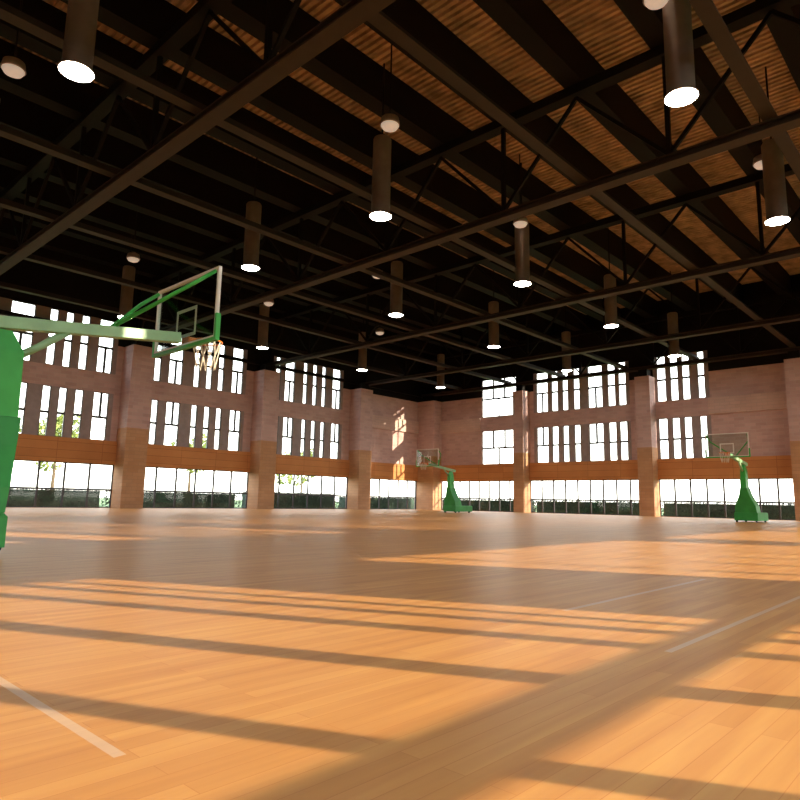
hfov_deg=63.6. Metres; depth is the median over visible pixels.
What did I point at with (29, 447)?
wall panel
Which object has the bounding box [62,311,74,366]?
window
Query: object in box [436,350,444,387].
pendant lamp
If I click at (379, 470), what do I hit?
wall panel
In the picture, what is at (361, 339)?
pendant lamp
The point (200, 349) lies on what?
window
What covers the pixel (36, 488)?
window
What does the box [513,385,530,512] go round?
brick pillar
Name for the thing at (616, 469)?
wall panel
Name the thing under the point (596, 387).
window
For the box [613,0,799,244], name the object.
joist
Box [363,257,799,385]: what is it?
roof truss
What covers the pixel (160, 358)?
window
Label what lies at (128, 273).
pendant lamp
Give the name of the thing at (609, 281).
pendant lamp
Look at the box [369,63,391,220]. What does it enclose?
pendant lamp
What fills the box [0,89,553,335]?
joist
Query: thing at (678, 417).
window
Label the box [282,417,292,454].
window
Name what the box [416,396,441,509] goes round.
brick pillar
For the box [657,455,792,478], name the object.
wall panel
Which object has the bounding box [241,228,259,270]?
pendant lamp
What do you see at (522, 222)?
ceiling lamp
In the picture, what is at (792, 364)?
brick pillar
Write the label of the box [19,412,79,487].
tree
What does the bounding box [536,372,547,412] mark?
window
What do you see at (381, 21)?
tie beam
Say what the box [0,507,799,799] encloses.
floor
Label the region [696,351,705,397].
window
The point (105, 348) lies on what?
window
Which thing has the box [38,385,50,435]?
window
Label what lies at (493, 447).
window
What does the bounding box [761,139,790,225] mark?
lampshade
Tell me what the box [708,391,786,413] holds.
wall panel
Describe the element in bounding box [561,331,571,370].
canister
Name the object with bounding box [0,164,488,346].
joist
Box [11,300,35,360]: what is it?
window
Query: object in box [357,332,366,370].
canister
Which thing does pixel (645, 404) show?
brick pillar
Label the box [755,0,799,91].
joist
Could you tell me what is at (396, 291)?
canister
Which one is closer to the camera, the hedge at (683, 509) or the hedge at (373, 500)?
the hedge at (683, 509)
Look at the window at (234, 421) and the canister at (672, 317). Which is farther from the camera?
the window at (234, 421)
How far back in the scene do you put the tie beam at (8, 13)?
17.21 m
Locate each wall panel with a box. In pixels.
[15,434,116,464]
[146,444,250,471]
[275,454,349,476]
[371,462,417,480]
[440,464,512,480]
[529,460,637,479]
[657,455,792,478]
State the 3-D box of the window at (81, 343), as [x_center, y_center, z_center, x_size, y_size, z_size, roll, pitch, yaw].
[-17.741,-3.228,36.211,0.100,3.100,0.440,-7,-12,42]
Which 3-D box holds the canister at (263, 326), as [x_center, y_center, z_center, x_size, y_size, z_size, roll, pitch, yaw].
[-8.033,-4.323,37.949,0.700,2.600,0.700,-7,-12,42]
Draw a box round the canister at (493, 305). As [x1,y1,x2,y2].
[488,301,498,345]
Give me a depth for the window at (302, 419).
47.07 m
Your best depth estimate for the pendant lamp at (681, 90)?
13.86 m
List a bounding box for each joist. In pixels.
[0,0,620,323]
[0,38,585,330]
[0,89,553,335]
[0,136,523,341]
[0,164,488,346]
[0,197,469,351]
[0,217,445,355]
[60,0,657,317]
[196,0,696,310]
[334,0,742,302]
[473,0,790,294]
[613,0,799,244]
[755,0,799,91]
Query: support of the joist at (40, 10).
attached to the ceiling
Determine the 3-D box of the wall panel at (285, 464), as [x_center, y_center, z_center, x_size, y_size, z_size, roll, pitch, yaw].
[-6.592,4.827,47.119,0.120,1.320,7.750,-7,-12,42]
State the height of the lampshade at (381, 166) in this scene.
2.600 m
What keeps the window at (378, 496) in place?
in the wall at (388, 446)
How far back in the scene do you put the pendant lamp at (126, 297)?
31.74 m
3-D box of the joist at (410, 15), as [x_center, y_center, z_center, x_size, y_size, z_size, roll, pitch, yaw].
[2.936,-10.073,21.097,0.600,1.300,54.600,-7,-12,42]
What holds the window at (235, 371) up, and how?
in the wall at (388, 446)
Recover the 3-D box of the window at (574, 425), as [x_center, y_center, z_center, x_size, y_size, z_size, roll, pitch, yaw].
[13.023,3.155,47.137,0.480,2.710,0.100,-7,-12,42]
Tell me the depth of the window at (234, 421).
42.94 m
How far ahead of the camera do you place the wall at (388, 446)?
41.35 m
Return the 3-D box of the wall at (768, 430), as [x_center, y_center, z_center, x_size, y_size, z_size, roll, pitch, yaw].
[16.671,0.544,44.221,39.400,14.600,0.200,-7,-12,42]
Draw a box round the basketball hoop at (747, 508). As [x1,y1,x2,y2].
[705,432,767,522]
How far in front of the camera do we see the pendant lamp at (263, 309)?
37.85 m
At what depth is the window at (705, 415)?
41.26 m
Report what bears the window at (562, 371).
in the wall at (768, 430)
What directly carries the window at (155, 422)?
in the wall at (388, 446)
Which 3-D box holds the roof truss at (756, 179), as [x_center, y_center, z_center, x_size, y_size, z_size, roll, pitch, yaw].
[5.058,-5.823,32.382,38.998,3.520,0.400,-7,-12,42]
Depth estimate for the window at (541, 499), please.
46.45 m
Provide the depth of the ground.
100.39 m
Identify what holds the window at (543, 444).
in the wall at (768, 430)
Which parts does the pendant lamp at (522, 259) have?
suspension rod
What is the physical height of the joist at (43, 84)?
1.300 m
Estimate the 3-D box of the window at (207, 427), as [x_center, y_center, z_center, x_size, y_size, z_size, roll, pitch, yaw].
[-12.462,1.765,41.307,0.100,2.710,0.400,-7,-12,42]
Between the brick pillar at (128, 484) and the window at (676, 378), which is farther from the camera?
the window at (676, 378)
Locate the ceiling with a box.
[0,0,799,314]
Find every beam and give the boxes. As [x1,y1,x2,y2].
[0,1,699,359]
[0,124,627,368]
[0,197,564,376]
[0,246,511,383]
[0,281,461,389]
[0,309,419,396]
[341,0,795,346]
[688,0,799,180]
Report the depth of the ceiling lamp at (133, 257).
30.04 m
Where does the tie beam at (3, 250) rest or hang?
on the roof truss
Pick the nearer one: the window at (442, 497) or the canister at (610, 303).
the canister at (610, 303)
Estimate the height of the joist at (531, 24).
1.300 m
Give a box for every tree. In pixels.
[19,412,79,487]
[170,433,206,490]
[275,448,315,491]
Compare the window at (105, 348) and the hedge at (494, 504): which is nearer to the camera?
the window at (105, 348)
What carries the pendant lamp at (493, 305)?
hanging from the ceiling
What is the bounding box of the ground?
[99,498,663,514]
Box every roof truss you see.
[0,0,395,274]
[138,0,799,331]
[268,163,799,365]
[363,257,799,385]
[421,291,799,397]
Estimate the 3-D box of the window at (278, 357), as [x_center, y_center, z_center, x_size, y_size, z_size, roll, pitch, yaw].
[-8.694,-1.542,45.882,0.100,3.100,0.400,-7,-12,42]
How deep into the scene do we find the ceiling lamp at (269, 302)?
36.49 m
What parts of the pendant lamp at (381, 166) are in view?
suspension rod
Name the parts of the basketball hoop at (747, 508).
board frame, arm, post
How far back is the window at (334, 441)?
49.38 m
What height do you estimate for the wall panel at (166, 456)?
1.320 m
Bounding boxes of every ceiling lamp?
[0,0,25,78]
[126,212,139,262]
[263,275,273,305]
[375,296,383,334]
[380,45,399,131]
[513,154,527,227]
[643,0,668,9]
[752,115,762,169]
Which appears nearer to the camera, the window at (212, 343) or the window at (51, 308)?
the window at (51, 308)
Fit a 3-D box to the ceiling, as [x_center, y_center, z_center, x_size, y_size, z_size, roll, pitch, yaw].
[-1.700,-10.204,25.585,39.400,0.180,55.186,-7,-12,42]
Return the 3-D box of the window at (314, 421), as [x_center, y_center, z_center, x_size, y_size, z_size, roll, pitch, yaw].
[-6.484,2.879,47.696,0.100,2.710,0.400,-7,-12,42]
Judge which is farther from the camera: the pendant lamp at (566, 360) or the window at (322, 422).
the window at (322, 422)
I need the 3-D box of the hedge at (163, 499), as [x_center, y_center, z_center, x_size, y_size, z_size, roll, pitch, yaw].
[-14.224,6.478,41.238,1.005,1.255,8.908,-7,-12,42]
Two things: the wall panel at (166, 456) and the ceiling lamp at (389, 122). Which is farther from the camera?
the wall panel at (166, 456)
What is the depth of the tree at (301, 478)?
124.58 m
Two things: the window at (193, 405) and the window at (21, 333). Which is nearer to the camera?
the window at (21, 333)
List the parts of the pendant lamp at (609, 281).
suspension rod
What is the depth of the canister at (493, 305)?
36.36 m
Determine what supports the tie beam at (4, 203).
on the roof truss
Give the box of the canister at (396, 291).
[389,261,402,316]
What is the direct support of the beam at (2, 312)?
on the brick pillar at (128, 484)
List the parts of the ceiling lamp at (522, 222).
suspension rod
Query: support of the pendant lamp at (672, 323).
hanging from the ceiling
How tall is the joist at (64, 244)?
1.300 m
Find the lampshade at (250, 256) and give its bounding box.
[241,201,261,270]
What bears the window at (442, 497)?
in the wall at (768, 430)
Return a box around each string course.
[372,415,418,433]
[440,418,480,433]
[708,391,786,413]
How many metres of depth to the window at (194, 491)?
40.34 m
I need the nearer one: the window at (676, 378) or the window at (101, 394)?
the window at (101, 394)
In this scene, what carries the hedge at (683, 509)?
on the ground
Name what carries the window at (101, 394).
in the wall at (388, 446)
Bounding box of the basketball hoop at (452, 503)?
[416,448,471,512]
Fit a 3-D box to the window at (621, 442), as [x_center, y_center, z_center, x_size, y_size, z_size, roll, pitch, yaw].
[15.588,2.835,44.792,0.540,2.710,0.100,-7,-12,42]
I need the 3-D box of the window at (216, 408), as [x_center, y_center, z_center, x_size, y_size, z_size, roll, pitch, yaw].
[-11.879,1.874,41.930,0.100,2.710,0.400,-7,-12,42]
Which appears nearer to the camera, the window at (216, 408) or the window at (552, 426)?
the window at (216, 408)
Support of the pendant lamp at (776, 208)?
hanging from the ceiling
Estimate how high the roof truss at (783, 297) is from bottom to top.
3.520 m
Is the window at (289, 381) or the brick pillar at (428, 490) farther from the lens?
the brick pillar at (428, 490)
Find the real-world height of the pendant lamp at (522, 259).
5.220 m
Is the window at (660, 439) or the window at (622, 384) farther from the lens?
the window at (622, 384)
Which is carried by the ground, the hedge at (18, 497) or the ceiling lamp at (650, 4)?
the hedge at (18, 497)
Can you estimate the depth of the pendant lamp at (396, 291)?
30.45 m
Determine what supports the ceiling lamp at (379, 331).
hanging from the ceiling
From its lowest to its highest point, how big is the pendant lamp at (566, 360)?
5.220 m
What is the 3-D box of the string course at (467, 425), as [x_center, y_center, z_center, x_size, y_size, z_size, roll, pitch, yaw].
[5.088,2.214,54.504,4.150,1.040,0.180,-7,-12,42]
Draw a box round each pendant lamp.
[58,0,98,82]
[117,285,133,317]
[122,261,135,280]
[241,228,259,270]
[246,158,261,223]
[256,320,268,348]
[259,304,269,316]
[357,348,366,370]
[359,318,365,341]
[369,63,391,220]
[389,283,402,316]
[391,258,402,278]
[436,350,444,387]
[488,270,499,347]
[514,163,530,286]
[561,309,571,371]
[604,227,615,288]
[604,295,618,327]
[662,0,698,106]
[667,284,678,333]
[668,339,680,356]
[761,66,790,225]
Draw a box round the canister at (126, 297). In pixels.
[117,265,135,316]
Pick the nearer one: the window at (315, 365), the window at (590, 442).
the window at (590, 442)
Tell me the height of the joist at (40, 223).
1.300 m
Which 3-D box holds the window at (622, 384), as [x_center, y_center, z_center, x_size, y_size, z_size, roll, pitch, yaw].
[15.663,-1.160,45.419,0.540,3.100,0.100,-7,-12,42]
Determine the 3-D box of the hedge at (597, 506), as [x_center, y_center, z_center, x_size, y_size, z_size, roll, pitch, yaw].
[14.227,8.008,47.414,9.558,1.195,0.911,-7,-12,42]
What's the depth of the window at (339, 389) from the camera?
49.89 m
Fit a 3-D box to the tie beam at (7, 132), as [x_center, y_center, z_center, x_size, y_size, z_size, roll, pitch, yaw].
[-2.559,-5.658,25.468,0.320,0.250,54.600,-7,-12,42]
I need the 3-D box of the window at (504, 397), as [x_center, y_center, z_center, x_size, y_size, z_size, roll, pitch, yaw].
[8.047,-0.210,52.379,3.300,3.100,0.100,-7,-12,42]
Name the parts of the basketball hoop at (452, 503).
board frame, arm, post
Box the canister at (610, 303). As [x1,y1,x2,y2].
[604,274,618,325]
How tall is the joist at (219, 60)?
1.300 m
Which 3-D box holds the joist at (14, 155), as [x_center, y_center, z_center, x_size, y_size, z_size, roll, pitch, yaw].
[-8.796,-8.610,31.818,0.600,1.300,54.600,-7,-12,42]
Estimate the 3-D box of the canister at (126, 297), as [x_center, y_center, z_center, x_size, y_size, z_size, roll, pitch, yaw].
[-13.556,-5.352,32.045,0.700,2.600,0.700,-7,-12,42]
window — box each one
[6,459,113,507]
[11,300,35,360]
[19,382,27,433]
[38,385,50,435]
[45,308,58,364]
[55,387,66,436]
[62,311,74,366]
[71,389,83,437]
[78,315,90,369]
[90,392,108,439]
[96,319,113,373]
[143,466,248,508]
[149,399,157,443]
[154,346,162,380]
[163,401,179,445]
[168,351,183,384]
[189,405,197,447]
[193,349,200,387]
[202,406,209,448]
[206,343,213,388]
[214,408,221,449]
[218,345,225,390]
[228,410,240,450]
[231,347,243,393]
[274,473,347,508]
[276,357,281,399]
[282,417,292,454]
[284,358,295,401]
[300,419,305,455]
[303,362,307,403]
[310,421,315,456]
[312,365,317,405]
[320,422,324,457]
[321,366,326,406]
[330,423,338,458]
[332,369,340,408]
[370,479,415,508]
[441,481,513,511]
[482,376,515,417]
[482,429,512,463]
[530,479,639,515]
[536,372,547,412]
[537,427,548,462]
[551,371,557,410]
[552,426,558,461]
[562,371,567,409]
[563,425,568,461]
[573,368,579,408]
[574,425,580,461]
[587,365,602,407]
[589,423,603,460]
[607,364,615,405]
[609,422,616,460]
[618,361,625,404]
[620,421,627,459]
[656,356,666,401]
[659,418,668,458]
[659,478,794,519]
[669,357,678,400]
[672,417,681,458]
[681,354,690,399]
[684,416,693,457]
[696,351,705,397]
[700,415,708,457]
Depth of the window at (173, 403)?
39.73 m
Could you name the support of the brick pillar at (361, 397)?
on the floor
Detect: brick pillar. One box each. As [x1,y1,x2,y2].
[110,340,154,507]
[247,364,279,508]
[347,383,372,509]
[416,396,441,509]
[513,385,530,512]
[634,369,659,516]
[784,350,799,520]
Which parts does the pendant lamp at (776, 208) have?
suspension rod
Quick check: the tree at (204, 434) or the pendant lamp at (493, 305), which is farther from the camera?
the tree at (204, 434)
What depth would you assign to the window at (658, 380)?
43.60 m
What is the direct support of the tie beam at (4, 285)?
on the roof truss
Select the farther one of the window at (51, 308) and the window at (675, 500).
the window at (675, 500)
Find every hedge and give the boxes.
[8,489,107,506]
[105,491,240,507]
[237,491,338,507]
[335,496,414,508]
[443,499,536,511]
[534,500,639,514]
[661,502,795,519]
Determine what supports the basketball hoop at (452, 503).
on the floor
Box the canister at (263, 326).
[256,304,269,348]
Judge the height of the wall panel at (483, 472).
1.320 m
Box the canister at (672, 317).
[667,312,680,356]
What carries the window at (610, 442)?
in the wall at (768, 430)
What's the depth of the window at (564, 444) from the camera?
47.84 m
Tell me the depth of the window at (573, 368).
47.78 m
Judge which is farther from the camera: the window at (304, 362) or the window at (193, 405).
the window at (304, 362)
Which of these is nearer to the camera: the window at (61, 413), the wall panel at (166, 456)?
the window at (61, 413)
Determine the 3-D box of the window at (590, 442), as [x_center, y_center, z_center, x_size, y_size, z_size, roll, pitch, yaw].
[14.096,3.022,46.156,1.100,2.710,0.100,-7,-12,42]
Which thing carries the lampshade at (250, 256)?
on the pendant lamp at (251, 243)
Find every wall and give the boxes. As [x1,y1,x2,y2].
[0,236,425,508]
[426,274,799,515]
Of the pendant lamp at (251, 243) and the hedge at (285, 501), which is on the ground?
the hedge at (285, 501)
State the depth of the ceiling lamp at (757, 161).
20.75 m
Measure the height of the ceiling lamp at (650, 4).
3.100 m
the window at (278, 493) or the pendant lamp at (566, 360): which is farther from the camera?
the window at (278, 493)
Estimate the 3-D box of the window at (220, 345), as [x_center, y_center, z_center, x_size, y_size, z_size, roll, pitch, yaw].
[-11.805,-2.122,42.557,0.100,3.100,0.400,-7,-12,42]
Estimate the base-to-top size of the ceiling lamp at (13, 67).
3.100 m
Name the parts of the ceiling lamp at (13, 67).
suspension rod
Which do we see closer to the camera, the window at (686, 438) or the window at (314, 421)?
the window at (686, 438)
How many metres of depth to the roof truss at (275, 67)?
17.48 m
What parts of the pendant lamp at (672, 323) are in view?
suspension rod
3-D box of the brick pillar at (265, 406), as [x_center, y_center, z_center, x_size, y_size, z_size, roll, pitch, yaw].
[-9.229,2.428,43.757,1.200,9.780,1.300,-7,-12,42]
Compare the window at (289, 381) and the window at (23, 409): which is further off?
the window at (289, 381)
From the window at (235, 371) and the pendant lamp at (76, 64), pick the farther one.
the window at (235, 371)
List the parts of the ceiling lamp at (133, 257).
suspension rod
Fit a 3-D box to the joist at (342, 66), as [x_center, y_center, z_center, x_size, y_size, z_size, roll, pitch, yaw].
[0.981,-9.829,22.884,0.600,1.300,54.600,-7,-12,42]
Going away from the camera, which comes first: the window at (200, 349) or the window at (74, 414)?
the window at (74, 414)
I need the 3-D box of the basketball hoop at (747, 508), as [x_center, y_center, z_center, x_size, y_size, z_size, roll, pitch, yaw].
[15.726,3.656,29.811,1.860,3.950,4.671,-7,-12,42]
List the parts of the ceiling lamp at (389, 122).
suspension rod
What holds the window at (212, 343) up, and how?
in the wall at (388, 446)
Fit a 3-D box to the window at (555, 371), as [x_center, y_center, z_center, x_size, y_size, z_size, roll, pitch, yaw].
[11.771,-0.675,48.976,0.530,3.100,0.100,-7,-12,42]
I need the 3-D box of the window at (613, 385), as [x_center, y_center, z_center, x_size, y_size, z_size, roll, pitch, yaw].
[15.078,-1.087,45.953,0.550,3.100,0.100,-7,-12,42]
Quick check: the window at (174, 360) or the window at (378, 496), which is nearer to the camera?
the window at (174, 360)
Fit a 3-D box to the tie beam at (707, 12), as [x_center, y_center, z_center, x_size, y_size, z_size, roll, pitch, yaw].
[8.592,-7.048,15.277,0.320,0.250,54.600,-7,-12,42]
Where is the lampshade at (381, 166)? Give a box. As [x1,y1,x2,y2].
[369,134,391,220]
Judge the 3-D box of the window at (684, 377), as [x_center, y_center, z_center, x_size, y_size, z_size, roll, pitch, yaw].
[18.853,-1.558,42.504,0.480,3.100,0.100,-7,-12,42]
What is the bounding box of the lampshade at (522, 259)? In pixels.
[514,222,530,286]
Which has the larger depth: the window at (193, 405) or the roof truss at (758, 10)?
the window at (193, 405)
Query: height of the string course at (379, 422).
1.040 m
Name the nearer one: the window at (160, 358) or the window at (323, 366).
the window at (160, 358)
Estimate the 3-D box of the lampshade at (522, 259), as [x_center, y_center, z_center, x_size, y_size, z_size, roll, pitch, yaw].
[4.942,-5.941,26.092,0.700,2.600,0.700,-7,-12,42]

